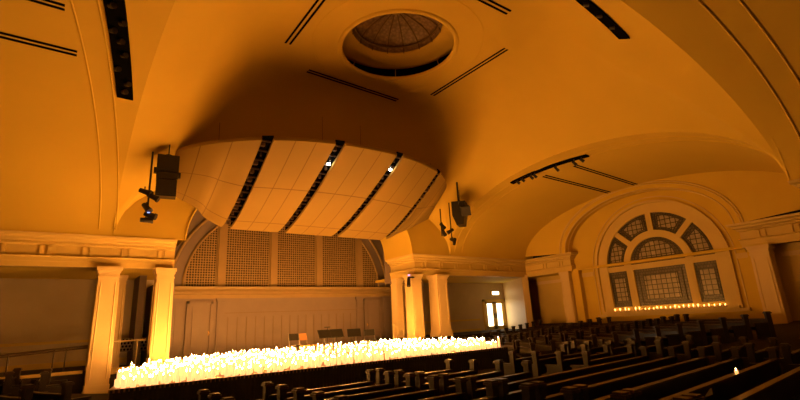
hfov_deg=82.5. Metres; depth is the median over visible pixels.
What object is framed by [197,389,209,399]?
pew
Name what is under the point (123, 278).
column
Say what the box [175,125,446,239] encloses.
canopy
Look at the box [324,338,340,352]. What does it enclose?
chair
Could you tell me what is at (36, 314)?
wall
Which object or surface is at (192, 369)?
candle
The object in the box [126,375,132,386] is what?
candle
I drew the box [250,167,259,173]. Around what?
fixture
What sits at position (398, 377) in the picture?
pew
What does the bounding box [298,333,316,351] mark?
chair
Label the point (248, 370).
candle
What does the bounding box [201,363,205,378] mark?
candle
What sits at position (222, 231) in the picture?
trim
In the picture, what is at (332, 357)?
candle
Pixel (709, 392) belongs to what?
paper card
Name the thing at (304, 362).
candle
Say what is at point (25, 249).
entablature
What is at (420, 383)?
pew
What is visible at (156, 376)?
candle
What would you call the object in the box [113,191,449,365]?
arch
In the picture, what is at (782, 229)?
trim
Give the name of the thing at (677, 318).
pew
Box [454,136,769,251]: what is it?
trim
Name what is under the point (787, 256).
wall
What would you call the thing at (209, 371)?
candle
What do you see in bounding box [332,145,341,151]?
fixture
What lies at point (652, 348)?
pew
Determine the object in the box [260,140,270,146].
fixture
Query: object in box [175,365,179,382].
candle
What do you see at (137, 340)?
handrail
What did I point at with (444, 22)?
trim
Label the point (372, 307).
door
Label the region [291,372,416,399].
pew
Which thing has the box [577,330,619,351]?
pew
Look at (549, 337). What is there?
pew
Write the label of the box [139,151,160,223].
pole
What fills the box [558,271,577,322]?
column
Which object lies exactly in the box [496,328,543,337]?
pew
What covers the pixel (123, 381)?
candle
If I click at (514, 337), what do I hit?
pew
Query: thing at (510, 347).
pew
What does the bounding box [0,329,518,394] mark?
floor
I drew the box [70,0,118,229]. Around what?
trim
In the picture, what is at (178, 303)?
trim
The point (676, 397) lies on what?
pew
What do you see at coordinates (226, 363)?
candle
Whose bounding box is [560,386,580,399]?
pew
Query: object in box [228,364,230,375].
candle
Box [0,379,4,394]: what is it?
pew
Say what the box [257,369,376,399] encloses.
pew
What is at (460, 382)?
pew
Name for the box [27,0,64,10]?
ceiling vent
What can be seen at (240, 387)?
stage
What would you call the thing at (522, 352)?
pew
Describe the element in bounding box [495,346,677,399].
pew
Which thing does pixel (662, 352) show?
pew
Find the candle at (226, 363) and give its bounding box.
[224,361,227,376]
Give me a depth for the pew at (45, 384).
14.14 m
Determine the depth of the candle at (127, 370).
12.77 m
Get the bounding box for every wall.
[0,278,503,372]
[121,209,391,359]
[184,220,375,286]
[502,275,532,328]
[525,171,799,324]
[536,242,799,323]
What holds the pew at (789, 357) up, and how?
on the floor at (789, 333)
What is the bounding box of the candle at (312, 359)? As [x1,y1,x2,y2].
[311,357,313,367]
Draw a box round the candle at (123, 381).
[121,377,126,388]
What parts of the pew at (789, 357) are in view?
rail, backrest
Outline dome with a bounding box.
[342,13,453,76]
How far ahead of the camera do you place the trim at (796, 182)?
15.86 m
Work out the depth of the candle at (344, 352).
15.99 m
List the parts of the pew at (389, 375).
rail, backrest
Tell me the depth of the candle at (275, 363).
14.52 m
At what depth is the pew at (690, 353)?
14.81 m
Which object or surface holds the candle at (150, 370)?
on the stage
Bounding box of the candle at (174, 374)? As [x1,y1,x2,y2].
[173,368,175,380]
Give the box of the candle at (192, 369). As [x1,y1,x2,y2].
[190,366,194,379]
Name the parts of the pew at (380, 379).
rail, backrest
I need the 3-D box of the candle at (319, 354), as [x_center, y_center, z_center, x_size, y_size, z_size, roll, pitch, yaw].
[-2.716,5.396,15.425,0.094,0.471,0.094,1,-16,-14]
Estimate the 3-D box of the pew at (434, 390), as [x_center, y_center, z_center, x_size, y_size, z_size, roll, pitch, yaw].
[-0.488,4.148,9.095,2.940,0.978,0.690,8,-19,-35]
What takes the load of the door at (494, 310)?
in the wall at (36, 314)
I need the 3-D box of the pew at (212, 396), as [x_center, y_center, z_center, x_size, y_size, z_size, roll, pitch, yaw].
[-5.696,3.960,7.368,5.235,0.978,0.690,8,-19,-35]
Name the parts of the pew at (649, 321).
backrest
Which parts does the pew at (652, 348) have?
backrest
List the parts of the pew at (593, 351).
backrest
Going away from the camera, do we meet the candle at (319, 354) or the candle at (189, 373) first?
the candle at (189, 373)
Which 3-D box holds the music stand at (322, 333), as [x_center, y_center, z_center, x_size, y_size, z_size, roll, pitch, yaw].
[-3.319,6.346,20.178,0.405,1.166,0.630,-16,-20,39]
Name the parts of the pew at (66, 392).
rail, backrest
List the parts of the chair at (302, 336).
backrest, seat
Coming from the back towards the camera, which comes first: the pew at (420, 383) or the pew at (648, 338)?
the pew at (648, 338)
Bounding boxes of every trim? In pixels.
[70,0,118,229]
[169,296,392,360]
[174,219,387,286]
[174,286,390,298]
[312,0,483,90]
[385,253,525,278]
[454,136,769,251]
[525,252,577,276]
[559,180,751,317]
[697,0,799,139]
[725,212,799,247]
[787,178,799,187]
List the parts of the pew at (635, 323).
rail, backrest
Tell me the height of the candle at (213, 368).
0.351 m
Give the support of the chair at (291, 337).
on the stage
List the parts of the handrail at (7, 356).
post, rail, post, post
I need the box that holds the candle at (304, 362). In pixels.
[303,361,306,368]
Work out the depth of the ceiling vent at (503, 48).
21.86 m
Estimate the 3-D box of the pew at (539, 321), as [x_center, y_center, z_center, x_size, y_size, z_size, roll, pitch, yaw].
[11.089,8.411,30.360,0.867,0.978,4.791,8,-19,-35]
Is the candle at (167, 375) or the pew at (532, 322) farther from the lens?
the pew at (532, 322)
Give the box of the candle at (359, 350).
[358,349,360,361]
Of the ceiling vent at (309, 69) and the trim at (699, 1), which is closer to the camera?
the trim at (699, 1)
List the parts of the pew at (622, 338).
rail, backrest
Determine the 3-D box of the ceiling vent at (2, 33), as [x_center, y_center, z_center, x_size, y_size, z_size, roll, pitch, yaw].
[-11.721,-4.612,11.732,5.610,0.070,0.278,8,-19,-35]
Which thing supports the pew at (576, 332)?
on the floor at (789, 333)
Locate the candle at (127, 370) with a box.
[125,368,128,378]
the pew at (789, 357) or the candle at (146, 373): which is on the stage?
the candle at (146, 373)
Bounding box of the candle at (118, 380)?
[116,370,120,387]
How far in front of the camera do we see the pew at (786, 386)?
8.47 m
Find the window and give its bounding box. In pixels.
[598,202,739,313]
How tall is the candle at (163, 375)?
0.291 m
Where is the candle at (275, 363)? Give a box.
[273,361,276,371]
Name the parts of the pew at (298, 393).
rail, backrest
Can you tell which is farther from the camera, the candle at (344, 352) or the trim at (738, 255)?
the trim at (738, 255)
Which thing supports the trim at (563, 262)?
attached to the wall at (756, 194)
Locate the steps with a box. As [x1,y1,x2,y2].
[109,364,142,388]
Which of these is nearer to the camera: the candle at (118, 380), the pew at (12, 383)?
the candle at (118, 380)
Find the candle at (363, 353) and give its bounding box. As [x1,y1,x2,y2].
[362,352,364,361]
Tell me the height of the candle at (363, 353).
0.411 m
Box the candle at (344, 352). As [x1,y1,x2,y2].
[343,350,345,363]
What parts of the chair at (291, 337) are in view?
backrest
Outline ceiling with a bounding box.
[0,0,799,282]
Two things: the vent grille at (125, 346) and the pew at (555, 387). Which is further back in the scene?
the vent grille at (125, 346)
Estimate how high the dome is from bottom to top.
1.965 m
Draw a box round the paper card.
[705,388,712,396]
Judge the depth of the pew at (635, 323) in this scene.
24.55 m
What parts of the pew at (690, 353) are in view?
backrest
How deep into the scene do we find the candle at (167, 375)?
12.65 m
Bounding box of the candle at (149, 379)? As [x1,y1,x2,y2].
[146,374,151,385]
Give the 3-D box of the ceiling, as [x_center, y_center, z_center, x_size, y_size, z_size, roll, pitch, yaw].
[1.161,-3.482,14.868,45.300,8.655,34.950,8,-19,-35]
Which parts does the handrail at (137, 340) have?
rail, post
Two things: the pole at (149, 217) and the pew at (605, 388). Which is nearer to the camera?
the pew at (605, 388)
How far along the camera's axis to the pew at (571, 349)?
17.78 m
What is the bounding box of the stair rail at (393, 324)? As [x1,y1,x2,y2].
[393,324,403,342]
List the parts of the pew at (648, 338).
rail, backrest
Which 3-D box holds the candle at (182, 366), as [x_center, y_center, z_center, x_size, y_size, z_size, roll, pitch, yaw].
[-6.312,4.995,13.227,0.094,0.471,0.094,1,-16,-14]
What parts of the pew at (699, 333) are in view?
rail, backrest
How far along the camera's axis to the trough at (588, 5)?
15.60 m
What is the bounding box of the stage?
[108,345,508,399]
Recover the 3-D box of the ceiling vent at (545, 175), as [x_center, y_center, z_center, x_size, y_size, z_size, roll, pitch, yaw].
[10.973,-0.960,28.115,5.841,0.524,0.278,6,-17,-29]
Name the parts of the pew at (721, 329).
rail, backrest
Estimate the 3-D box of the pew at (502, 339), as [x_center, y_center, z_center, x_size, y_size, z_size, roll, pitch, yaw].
[5.725,7.447,23.027,0.782,0.978,2.880,2,-16,-18]
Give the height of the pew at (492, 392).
0.978 m
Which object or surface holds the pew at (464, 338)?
on the floor at (789, 333)
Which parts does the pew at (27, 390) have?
rail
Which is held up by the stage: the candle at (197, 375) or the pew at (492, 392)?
the candle at (197, 375)
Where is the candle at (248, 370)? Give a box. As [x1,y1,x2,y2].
[246,366,250,374]
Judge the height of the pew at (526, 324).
0.978 m
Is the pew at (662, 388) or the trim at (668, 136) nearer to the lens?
the pew at (662, 388)
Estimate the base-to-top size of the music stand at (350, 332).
1.136 m
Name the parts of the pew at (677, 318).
rail, backrest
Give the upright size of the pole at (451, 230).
2.644 m
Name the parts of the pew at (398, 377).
rail, backrest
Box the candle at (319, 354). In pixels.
[318,353,320,366]
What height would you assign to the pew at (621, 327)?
0.978 m
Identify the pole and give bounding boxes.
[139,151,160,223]
[439,209,446,236]
[446,203,456,244]
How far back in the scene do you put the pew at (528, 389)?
7.80 m
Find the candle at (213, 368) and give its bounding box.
[211,366,214,378]
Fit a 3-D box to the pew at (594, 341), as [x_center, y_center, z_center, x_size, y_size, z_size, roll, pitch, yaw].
[7.802,6.428,20.195,0.818,0.978,3.624,-3,-15,0]
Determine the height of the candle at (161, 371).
0.336 m
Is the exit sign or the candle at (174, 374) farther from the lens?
the exit sign
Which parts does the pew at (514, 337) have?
backrest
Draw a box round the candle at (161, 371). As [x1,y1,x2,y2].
[159,369,163,380]
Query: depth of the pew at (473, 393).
11.34 m
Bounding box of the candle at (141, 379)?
[139,376,143,385]
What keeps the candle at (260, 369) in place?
on the stage
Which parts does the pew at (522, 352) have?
backrest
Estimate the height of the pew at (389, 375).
0.978 m
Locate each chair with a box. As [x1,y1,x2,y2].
[288,333,305,353]
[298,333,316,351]
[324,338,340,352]
[363,329,378,351]
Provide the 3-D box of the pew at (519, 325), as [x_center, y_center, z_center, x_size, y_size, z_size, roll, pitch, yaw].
[9.092,8.343,28.904,0.843,0.978,4.166,8,-19,-35]
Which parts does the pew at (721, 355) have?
rail, backrest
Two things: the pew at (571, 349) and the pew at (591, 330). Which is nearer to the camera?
the pew at (571, 349)
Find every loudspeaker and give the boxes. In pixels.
[154,145,180,199]
[451,182,470,226]
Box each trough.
[103,0,132,100]
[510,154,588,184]
[575,0,629,38]
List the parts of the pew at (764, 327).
rail, backrest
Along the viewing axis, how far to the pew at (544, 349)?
19.80 m
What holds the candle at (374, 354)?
on the stage
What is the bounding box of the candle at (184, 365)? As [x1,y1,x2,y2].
[183,364,186,379]
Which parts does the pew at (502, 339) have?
backrest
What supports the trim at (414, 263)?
attached to the wall at (756, 194)
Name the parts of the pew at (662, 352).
backrest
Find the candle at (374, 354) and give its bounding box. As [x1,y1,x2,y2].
[373,353,376,360]
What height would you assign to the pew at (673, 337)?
0.978 m
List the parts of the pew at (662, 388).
rail, backrest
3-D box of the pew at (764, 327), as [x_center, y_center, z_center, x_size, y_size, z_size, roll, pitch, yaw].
[14.328,5.548,20.378,0.891,0.978,5.575,-3,-15,0]
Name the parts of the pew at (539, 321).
backrest, rail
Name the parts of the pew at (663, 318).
rail, backrest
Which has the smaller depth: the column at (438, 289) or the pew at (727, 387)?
the pew at (727, 387)
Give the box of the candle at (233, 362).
[232,361,234,375]
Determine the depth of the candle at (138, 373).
12.92 m
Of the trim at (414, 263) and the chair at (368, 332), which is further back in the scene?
the trim at (414, 263)
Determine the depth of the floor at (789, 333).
17.49 m
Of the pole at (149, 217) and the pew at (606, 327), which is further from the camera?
the pew at (606, 327)
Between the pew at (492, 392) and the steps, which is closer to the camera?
the pew at (492, 392)
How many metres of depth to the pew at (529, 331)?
26.86 m
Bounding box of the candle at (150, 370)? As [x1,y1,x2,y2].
[148,367,152,376]
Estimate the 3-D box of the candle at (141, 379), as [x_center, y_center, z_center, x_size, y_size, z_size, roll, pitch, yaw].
[-7.127,4.957,12.581,0.111,0.291,0.111,1,-16,-14]
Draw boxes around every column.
[81,266,122,393]
[111,275,128,367]
[145,268,176,364]
[390,278,405,337]
[403,274,425,342]
[403,280,406,336]
[426,274,452,336]
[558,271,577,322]
[745,244,792,323]
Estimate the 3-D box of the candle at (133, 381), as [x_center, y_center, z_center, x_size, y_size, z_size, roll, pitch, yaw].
[-7.132,4.872,12.208,0.125,0.261,0.125,1,-16,-14]
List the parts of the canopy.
panel, panel, panel, panel, panel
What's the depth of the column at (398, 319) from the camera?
29.70 m
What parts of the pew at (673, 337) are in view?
rail, backrest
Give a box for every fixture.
[247,176,255,181]
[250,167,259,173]
[252,159,262,164]
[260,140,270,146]
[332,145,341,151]
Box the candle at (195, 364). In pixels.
[193,362,196,377]
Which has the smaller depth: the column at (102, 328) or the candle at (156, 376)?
the candle at (156, 376)
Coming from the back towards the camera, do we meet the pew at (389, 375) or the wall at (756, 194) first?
the wall at (756, 194)
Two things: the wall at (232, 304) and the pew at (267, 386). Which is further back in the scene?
the wall at (232, 304)
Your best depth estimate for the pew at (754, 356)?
13.59 m
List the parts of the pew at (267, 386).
backrest, rail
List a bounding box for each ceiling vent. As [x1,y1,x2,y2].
[0,32,76,56]
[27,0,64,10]
[285,0,324,44]
[307,69,398,100]
[430,48,507,95]
[477,0,511,14]
[543,175,609,192]
[573,165,636,184]
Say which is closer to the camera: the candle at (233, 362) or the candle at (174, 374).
the candle at (174, 374)
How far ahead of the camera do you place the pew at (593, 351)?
17.33 m
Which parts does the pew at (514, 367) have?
rail, backrest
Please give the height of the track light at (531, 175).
0.662 m
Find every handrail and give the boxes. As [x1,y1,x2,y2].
[0,345,87,376]
[113,339,145,365]
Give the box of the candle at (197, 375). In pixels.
[195,371,199,379]
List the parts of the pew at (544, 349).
backrest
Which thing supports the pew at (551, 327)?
on the floor at (789, 333)
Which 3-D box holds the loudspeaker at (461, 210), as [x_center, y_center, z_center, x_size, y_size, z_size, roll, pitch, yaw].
[3.692,-0.007,27.491,1.181,3.074,1.271,-8,-16,18]
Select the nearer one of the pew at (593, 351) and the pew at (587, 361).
the pew at (587, 361)
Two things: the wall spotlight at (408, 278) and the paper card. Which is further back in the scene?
the wall spotlight at (408, 278)
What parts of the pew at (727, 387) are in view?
rail, backrest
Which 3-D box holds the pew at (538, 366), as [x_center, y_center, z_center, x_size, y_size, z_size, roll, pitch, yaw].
[5.520,5.698,16.036,3.383,0.978,0.692,10,-20,-39]
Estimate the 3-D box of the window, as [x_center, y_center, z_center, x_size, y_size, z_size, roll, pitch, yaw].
[15.392,3.347,27.548,0.450,6.585,7.620,8,-19,-35]
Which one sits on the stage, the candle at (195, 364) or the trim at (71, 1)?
the candle at (195, 364)
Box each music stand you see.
[317,330,331,353]
[330,329,343,352]
[347,328,360,352]
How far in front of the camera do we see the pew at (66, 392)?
11.38 m
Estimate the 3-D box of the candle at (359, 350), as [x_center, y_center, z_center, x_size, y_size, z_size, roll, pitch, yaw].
[-1.480,5.654,16.628,0.094,0.471,0.094,1,-16,-14]
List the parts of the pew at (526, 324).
backrest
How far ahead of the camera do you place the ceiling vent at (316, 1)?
17.65 m
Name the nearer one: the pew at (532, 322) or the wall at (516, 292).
the pew at (532, 322)
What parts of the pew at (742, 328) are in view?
rail, backrest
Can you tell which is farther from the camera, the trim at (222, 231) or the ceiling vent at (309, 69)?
the trim at (222, 231)
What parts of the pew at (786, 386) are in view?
rail, backrest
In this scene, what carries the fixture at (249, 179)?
attached to the canopy
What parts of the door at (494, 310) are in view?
glass pane, glass pane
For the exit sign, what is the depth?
38.37 m
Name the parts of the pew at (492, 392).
rail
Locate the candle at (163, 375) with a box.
[160,372,164,383]
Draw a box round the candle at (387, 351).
[386,350,388,359]
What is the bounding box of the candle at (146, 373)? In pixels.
[144,371,147,384]
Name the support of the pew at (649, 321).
on the floor at (789, 333)
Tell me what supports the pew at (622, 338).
on the floor at (789, 333)
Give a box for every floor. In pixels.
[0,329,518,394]
[71,320,799,399]
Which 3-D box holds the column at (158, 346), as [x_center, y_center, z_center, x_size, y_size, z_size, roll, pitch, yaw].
[-10.311,5.049,19.669,0.830,4.125,0.830,8,-19,-35]
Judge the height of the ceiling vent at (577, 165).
0.541 m
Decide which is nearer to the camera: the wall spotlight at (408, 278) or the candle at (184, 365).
the candle at (184, 365)
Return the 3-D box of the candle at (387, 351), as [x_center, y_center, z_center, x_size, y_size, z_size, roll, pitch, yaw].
[-0.476,5.737,17.019,0.111,0.411,0.111,1,-16,-14]
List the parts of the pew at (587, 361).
backrest, rail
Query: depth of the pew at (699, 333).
18.11 m
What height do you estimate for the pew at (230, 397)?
0.978 m
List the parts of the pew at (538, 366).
rail, backrest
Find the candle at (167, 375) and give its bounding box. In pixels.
[165,371,169,383]
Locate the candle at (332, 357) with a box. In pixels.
[330,355,333,365]
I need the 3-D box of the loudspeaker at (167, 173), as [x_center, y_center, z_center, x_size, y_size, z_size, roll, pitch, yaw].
[-9.567,-1.674,18.854,0.990,3.240,0.555,5,-17,-28]
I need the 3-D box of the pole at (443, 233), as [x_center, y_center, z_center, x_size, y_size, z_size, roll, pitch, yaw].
[2.547,1.351,27.145,0.257,1.657,0.538,-12,-17,29]
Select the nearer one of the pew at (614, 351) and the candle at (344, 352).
the candle at (344, 352)
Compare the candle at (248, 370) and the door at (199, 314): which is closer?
the candle at (248, 370)
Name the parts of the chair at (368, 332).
backrest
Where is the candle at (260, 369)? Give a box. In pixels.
[258,365,262,373]
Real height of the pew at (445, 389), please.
0.978 m
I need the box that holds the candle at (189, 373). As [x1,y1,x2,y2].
[187,371,191,380]
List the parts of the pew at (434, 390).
rail, backrest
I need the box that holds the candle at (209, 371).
[207,369,210,377]
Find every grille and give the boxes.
[120,337,146,351]
[159,155,177,170]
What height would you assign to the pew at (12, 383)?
0.978 m
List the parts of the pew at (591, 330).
backrest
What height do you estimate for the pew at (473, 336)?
0.978 m
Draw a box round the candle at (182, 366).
[180,365,184,380]
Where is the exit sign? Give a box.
[490,291,498,294]
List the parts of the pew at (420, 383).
rail, backrest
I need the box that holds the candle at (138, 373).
[136,371,139,383]
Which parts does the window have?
pane, pane, pane, pane, pane, pane, pane, pane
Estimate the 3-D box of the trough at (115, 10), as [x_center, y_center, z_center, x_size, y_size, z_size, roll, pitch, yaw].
[-7.409,-4.534,11.880,0.512,0.760,8.431,5,-17,-27]
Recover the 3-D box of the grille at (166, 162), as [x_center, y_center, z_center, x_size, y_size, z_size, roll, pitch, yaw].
[-9.435,-1.507,18.576,0.660,0.600,0.045,5,-17,-28]
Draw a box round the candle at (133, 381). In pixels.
[130,378,135,387]
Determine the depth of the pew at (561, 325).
29.27 m
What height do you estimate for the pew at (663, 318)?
0.978 m
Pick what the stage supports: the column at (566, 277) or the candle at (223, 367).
the candle at (223, 367)
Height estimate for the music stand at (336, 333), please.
1.166 m
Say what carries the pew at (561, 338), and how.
on the floor at (789, 333)
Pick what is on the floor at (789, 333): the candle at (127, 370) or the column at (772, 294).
the column at (772, 294)
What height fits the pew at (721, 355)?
0.978 m
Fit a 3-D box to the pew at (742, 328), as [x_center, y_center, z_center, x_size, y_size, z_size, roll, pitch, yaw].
[13.513,5.658,20.355,0.882,0.978,5.332,-3,-15,0]
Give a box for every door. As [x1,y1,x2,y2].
[183,301,213,358]
[363,299,382,342]
[482,299,507,329]
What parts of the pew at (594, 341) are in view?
backrest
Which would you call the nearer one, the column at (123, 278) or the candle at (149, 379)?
the candle at (149, 379)
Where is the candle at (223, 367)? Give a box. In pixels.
[221,365,224,374]
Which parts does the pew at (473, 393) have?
rail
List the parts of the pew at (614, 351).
backrest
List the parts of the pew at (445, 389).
rail, backrest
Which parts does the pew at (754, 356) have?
backrest, rail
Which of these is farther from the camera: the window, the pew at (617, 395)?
the window
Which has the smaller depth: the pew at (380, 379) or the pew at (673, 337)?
the pew at (380, 379)
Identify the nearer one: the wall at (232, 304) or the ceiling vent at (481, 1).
the ceiling vent at (481, 1)
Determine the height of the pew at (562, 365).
0.978 m
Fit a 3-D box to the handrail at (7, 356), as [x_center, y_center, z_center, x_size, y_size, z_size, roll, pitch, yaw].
[-15.396,5.888,16.164,7.226,0.967,0.075,8,-19,-35]
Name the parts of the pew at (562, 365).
rail, backrest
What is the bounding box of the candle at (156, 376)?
[153,372,158,384]
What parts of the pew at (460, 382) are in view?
rail, backrest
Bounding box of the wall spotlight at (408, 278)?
[407,274,413,286]
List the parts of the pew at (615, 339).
backrest, rail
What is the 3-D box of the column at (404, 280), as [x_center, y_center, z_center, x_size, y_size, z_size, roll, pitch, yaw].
[0.686,7.419,30.633,0.692,4.125,0.692,8,-19,-35]
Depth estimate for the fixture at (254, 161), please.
19.42 m
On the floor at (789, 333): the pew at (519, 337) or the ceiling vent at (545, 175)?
the pew at (519, 337)
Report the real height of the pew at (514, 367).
0.978 m
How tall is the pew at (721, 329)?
0.978 m
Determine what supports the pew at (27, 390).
on the floor at (789, 333)
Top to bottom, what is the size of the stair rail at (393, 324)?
1.235 m
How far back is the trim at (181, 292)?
28.06 m
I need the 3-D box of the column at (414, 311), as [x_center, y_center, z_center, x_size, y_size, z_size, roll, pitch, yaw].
[0.893,6.651,27.825,0.900,4.125,0.900,8,-19,-35]
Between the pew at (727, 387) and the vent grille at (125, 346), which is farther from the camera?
the vent grille at (125, 346)
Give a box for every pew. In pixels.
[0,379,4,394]
[0,384,35,399]
[3,368,37,396]
[19,378,90,399]
[38,368,66,392]
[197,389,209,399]
[207,392,221,399]
[221,396,235,399]
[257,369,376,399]
[275,371,394,399]
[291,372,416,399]
[310,375,440,399]
[332,377,467,399]
[375,359,454,386]
[394,359,478,387]
[414,360,504,391]
[438,360,532,395]
[463,337,499,344]
[464,346,649,399]
[472,335,510,344]
[474,379,499,399]
[480,332,522,340]
[487,339,515,349]
[489,330,533,339]
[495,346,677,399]
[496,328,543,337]
[500,337,532,346]
[503,344,567,375]
[504,326,553,334]
[508,340,535,362]
[511,324,563,332]
[511,335,547,343]
[518,323,573,330]
[519,383,536,399]
[521,344,587,377]
[523,332,563,341]
[525,321,582,328]
[529,338,555,354]
[530,347,708,399]
[531,319,591,326]
[535,330,579,338]
[537,317,599,324]
[545,335,575,350]
[545,344,610,374]
[546,328,594,335]
[557,325,609,333]
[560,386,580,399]
[562,333,597,350]
[563,340,577,354]
[567,323,623,333]
[570,344,634,369]
[572,347,743,399]
[575,339,604,354]
[577,321,638,330]
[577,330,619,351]
[587,319,652,328]
[593,328,640,347]
[596,338,633,355]
[597,316,666,325]
[607,314,679,323]
[609,325,661,345]
[610,391,632,399]
[619,337,663,356]
[622,347,782,399]
[624,323,684,345]
[639,320,707,345]
[649,335,694,360]
[653,317,730,342]
[668,314,753,340]
[673,396,693,399]
[677,336,721,362]
[682,311,776,337]
[682,364,799,399]
[698,337,747,364]
[729,337,780,368]
[763,339,799,373]
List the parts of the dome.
glass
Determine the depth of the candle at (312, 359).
15.31 m
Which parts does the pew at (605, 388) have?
backrest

